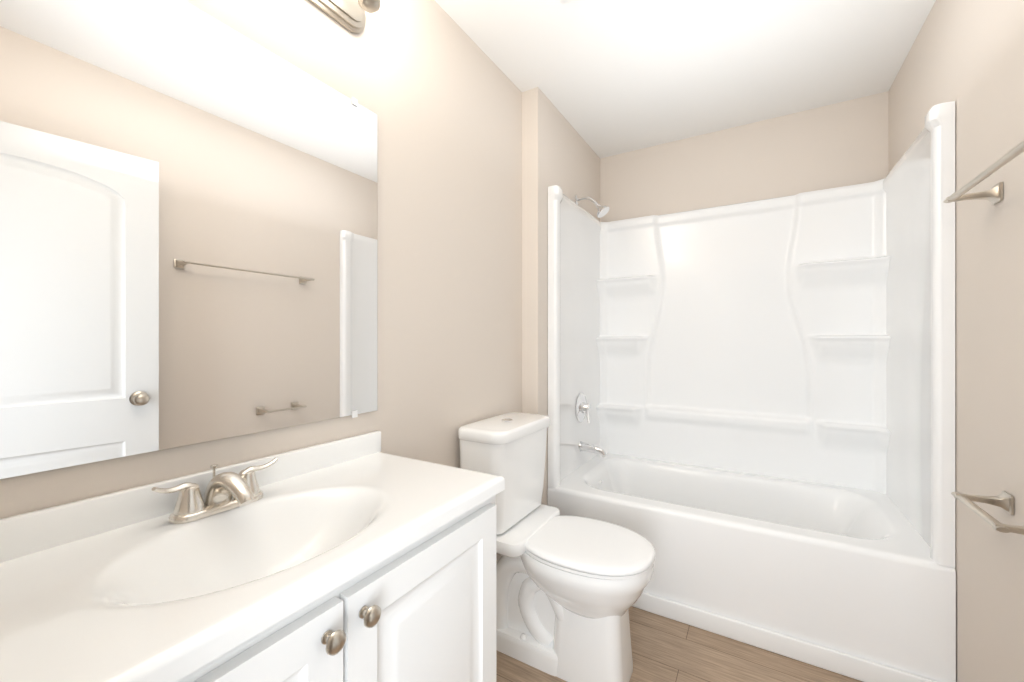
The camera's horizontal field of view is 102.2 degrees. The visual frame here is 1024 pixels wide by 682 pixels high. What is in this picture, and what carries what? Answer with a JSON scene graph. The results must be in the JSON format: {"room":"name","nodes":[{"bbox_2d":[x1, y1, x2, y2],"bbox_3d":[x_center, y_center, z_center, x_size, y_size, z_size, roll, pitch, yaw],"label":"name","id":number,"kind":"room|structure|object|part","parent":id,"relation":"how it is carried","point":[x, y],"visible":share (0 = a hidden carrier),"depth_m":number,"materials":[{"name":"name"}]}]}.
{"room":"bathroom","nodes":[
{"label":"bathroom","id":0,"kind":"room"},
{"bbox_2d":[0,0,521,563],"bbox_3d":[-0.509,-0.020,1.255,0.120,2.460,1.985,0,0,31],"label":"wall","id":1,"kind":"structure","parent":0,"point":[432,86],"depth_m":1.45,"materials":[{"name":"beige paint"}]},
{"bbox_2d":[0,0,376,478],"bbox_3d":[-0.656,-0.242,0.880,0.008,0.931,0.930,0,0,31],"label":"mirror","id":2,"kind":"object","parent":1,"relation":"attached to","point":[188,223],"visible":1,"depth_m":0.83,"materials":[{"name":"clear glass"}]},
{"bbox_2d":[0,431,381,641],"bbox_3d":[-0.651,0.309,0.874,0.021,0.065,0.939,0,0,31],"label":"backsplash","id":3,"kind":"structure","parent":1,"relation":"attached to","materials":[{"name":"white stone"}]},
{"bbox_2d":[308,0,380,33],"bbox_3d":[-0.564,-0.954,0.823,0.226,0.176,0.840,0,0,31],"label":"sconce","id":4,"kind":"object","parent":1,"relation":"attached to","point":[349,15],"visible":1,"depth_m":1.15,"materials":[{"name":"silver metal"}]},
{"bbox_2d":[522,87,599,504],"bbox_3d":[0.307,-0.020,2.536,0.210,2.460,1.050,0,0,31],"label":"wall","id":5,"kind":"structure","parent":0,"point":[558,151],"depth_m":2.07,"materials":[{"name":"beige paint"}]},
{"bbox_2d":[496,606,861,681],"bbox_3d":[0.232,1.240,0.525,2.140,0.060,4.580,0,0,31],"label":"floor","id":6,"kind":"structure","parent":0,"point":[664,649],"depth_m":1.55,"materials":[{"name":"wood"}]},
{"bbox_2d":[0,431,504,681],"bbox_3d":[-0.446,0.732,0.752,0.498,0.956,0.939,0,0,31],"label":"bathroom vanity","id":7,"kind":"object","parent":6,"relation":"on","point":[360,558],"visible":1,"depth_m":0.71,"materials":[{"name":"white paint"}]},
{"bbox_3d":[-0.378,0.743,0.459,0.020,0.685,0.426,0,0,31],"label":"door","id":8,"kind":"part","parent":7,"relation":"part of","materials":[{"name":"white paint"}]},
{"bbox_2d":[151,457,277,523],"bbox_3d":[-0.559,0.297,0.819,0.144,0.085,0.224,0,0,31],"label":"faucet","id":9,"kind":"object","parent":7,"relation":"on","point":[228,495],"depth_m":0.81,"materials":[{"name":"silver metal"}]},
{"bbox_3d":[-0.262,0.438,0.604,0.030,0.032,0.032,0,0,31],"label":"knob","id":10,"kind":"part","parent":7,"relation":"part of","materials":[{"name":"silver metal"}]},
{"bbox_3d":[-0.228,0.438,0.660,0.030,0.032,0.032,0,0,31],"label":"knob","id":11,"kind":"part","parent":7,"relation":"part of","materials":[{"name":"silver metal"}]},
{"bbox_3d":[-0.156,0.743,0.831,0.020,0.685,0.426,0,0,31],"label":"door","id":12,"kind":"part","parent":7,"relation":"part of","materials":[{"name":"white paint"}]},
{"bbox_2d":[458,412,654,681],"bbox_3d":[0.187,0.768,1.594,0.697,0.885,0.440,0,0,31],"label":"toilet","id":13,"kind":"object","parent":6,"relation":"on","point":[570,590],"visible":0.9,"depth_m":1.51,"materials":[{"name":"white ceramic"}]},
{"bbox_3d":[-0.023,0.551,1.719,0.204,0.350,0.424,0,0,31],"label":"tank","id":14,"kind":"part","parent":13,"relation":"part of","materials":[{"name":"white ceramic"}]},
{"bbox_3d":[-0.018,0.353,1.716,0.219,0.044,0.440,0,0,31],"label":"tank lid","id":15,"kind":"part","parent":13,"relation":"part of","materials":[{"name":"white ceramic"}]},
{"bbox_3d":[0.270,0.872,1.545,0.494,0.197,0.376,0,0,31],"label":"bowl","id":16,"kind":"part","parent":13,"relation":"part of","materials":[{"name":"white ceramic"}]},
{"bbox_3d":[0.285,0.766,1.536,0.465,0.014,0.376,0,0,31],"label":"seat","id":17,"kind":"part","parent":13,"relation":"part of","materials":[{"name":"white plastic"}]},
{"bbox_3d":[0.284,0.746,1.536,0.471,0.024,0.380,0,0,31],"label":"seat lid","id":18,"kind":"part","parent":13,"relation":"part of","materials":[{"name":"white plastic"}]},
{"bbox_2d":[547,101,955,681],"bbox_3d":[1.027,0.170,2.087,1.486,2.081,0.837,0,0,31],"label":"bathtub","id":19,"kind":"object","parent":6,"relation":"on","point":[751,409],"visible":0.98,"depth_m":2.11,"materials":[{"name":"white plastic"}]},
{"bbox_3d":[0.431,0.395,2.437,0.054,0.172,0.172,0,0,31],"label":"valve plate","id":20,"kind":"part","parent":19,"relation":"part of","materials":[{"name":"silver metal"}]},
{"bbox_3d":[0.444,0.432,2.398,0.046,0.086,0.068,0,0,31],"label":"valve lever","id":21,"kind":"part","parent":19,"relation":"part of","materials":[{"name":"silver metal"}]},
{"bbox_3d":[0.448,-0.814,2.426,0.139,0.078,0.016,0,0,31],"label":"shower arm","id":22,"kind":"part","parent":19,"relation":"part of"},
{"bbox_3d":[0.475,0.632,2.410,0.158,0.073,0.060,0,0,31],"label":"spout","id":23,"kind":"part","parent":19,"relation":"part of","materials":[{"name":"silver metal"}]},
{"bbox_2d":[632,592,936,681],"bbox_3d":[0.815,1.171,1.728,1.462,0.078,0.014,0,0,31],"label":"baseboard","id":24,"kind":"structure","parent":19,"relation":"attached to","point":[853,667],"depth_m":1.59,"materials":[{"name":"white paint"}]},
{"bbox_2d":[435,0,935,157],"bbox_3d":[0.232,-1.280,0.525,2.140,0.060,4.580,0,0,31],"label":"ceiling","id":25,"kind":"structure","parent":0,"point":[608,78],"depth_m":1.81,"materials":[{"name":"white paint"}]},
{"bbox_2d":[600,91,887,221],"bbox_3d":[1.326,-0.020,2.469,1.610,2.460,0.120,0,0,31],"label":"wall","id":26,"kind":"structure","parent":0,"point":[842,144],"depth_m":2.36,"materials":[{"name":"beige paint"}]},
{"bbox_2d":[888,0,1023,681],"bbox_3d":[1.189,-0.020,0.784,0.120,2.460,2.915,0,0,31],"label":"wall","id":27,"kind":"structure","parent":0,"point":[967,56],"depth_m":1.19,"materials":[{"name":"beige paint"}]},
{"bbox_2d":[943,141,1023,204],"bbox_3d":[1.101,-0.400,0.855,0.102,0.050,0.725,0,0,31],"label":"towel rail","id":28,"kind":"object","parent":27,"relation":"attached to","point":[994,195],"visible":1,"depth_m":1.09,"materials":[{"name":"silver metal"}]},
{"bbox_3d":[1.274,-0.400,1.144,0.100,0.050,0.050,0,0,31],"label":"post","id":29,"kind":"part","parent":28,"relation":"part of","materials":[{"name":"silver metal"}]},
{"bbox_2d":[951,491,1023,534],"bbox_3d":[1.190,0.420,1.005,0.102,0.050,0.265,0,0,31],"label":"toilet paper holder","id":30,"kind":"object","parent":27,"relation":"attached to","point":[1004,500],"visible":1,"depth_m":1.06,"materials":[{"name":"silver metal"}]},
{"bbox_3d":[1.246,0.420,1.097,0.100,0.050,0.050,0,0,31],"label":"post","id":31,"kind":"part","parent":30,"relation":"part of","materials":[{"name":"silver metal"}]},
{"bbox_3d":[1.136,0.420,0.912,0.100,0.050,0.050,0,0,31],"label":"post","id":32,"kind":"part","parent":30,"relation":"part of","materials":[{"name":"silver metal"}]}
]}

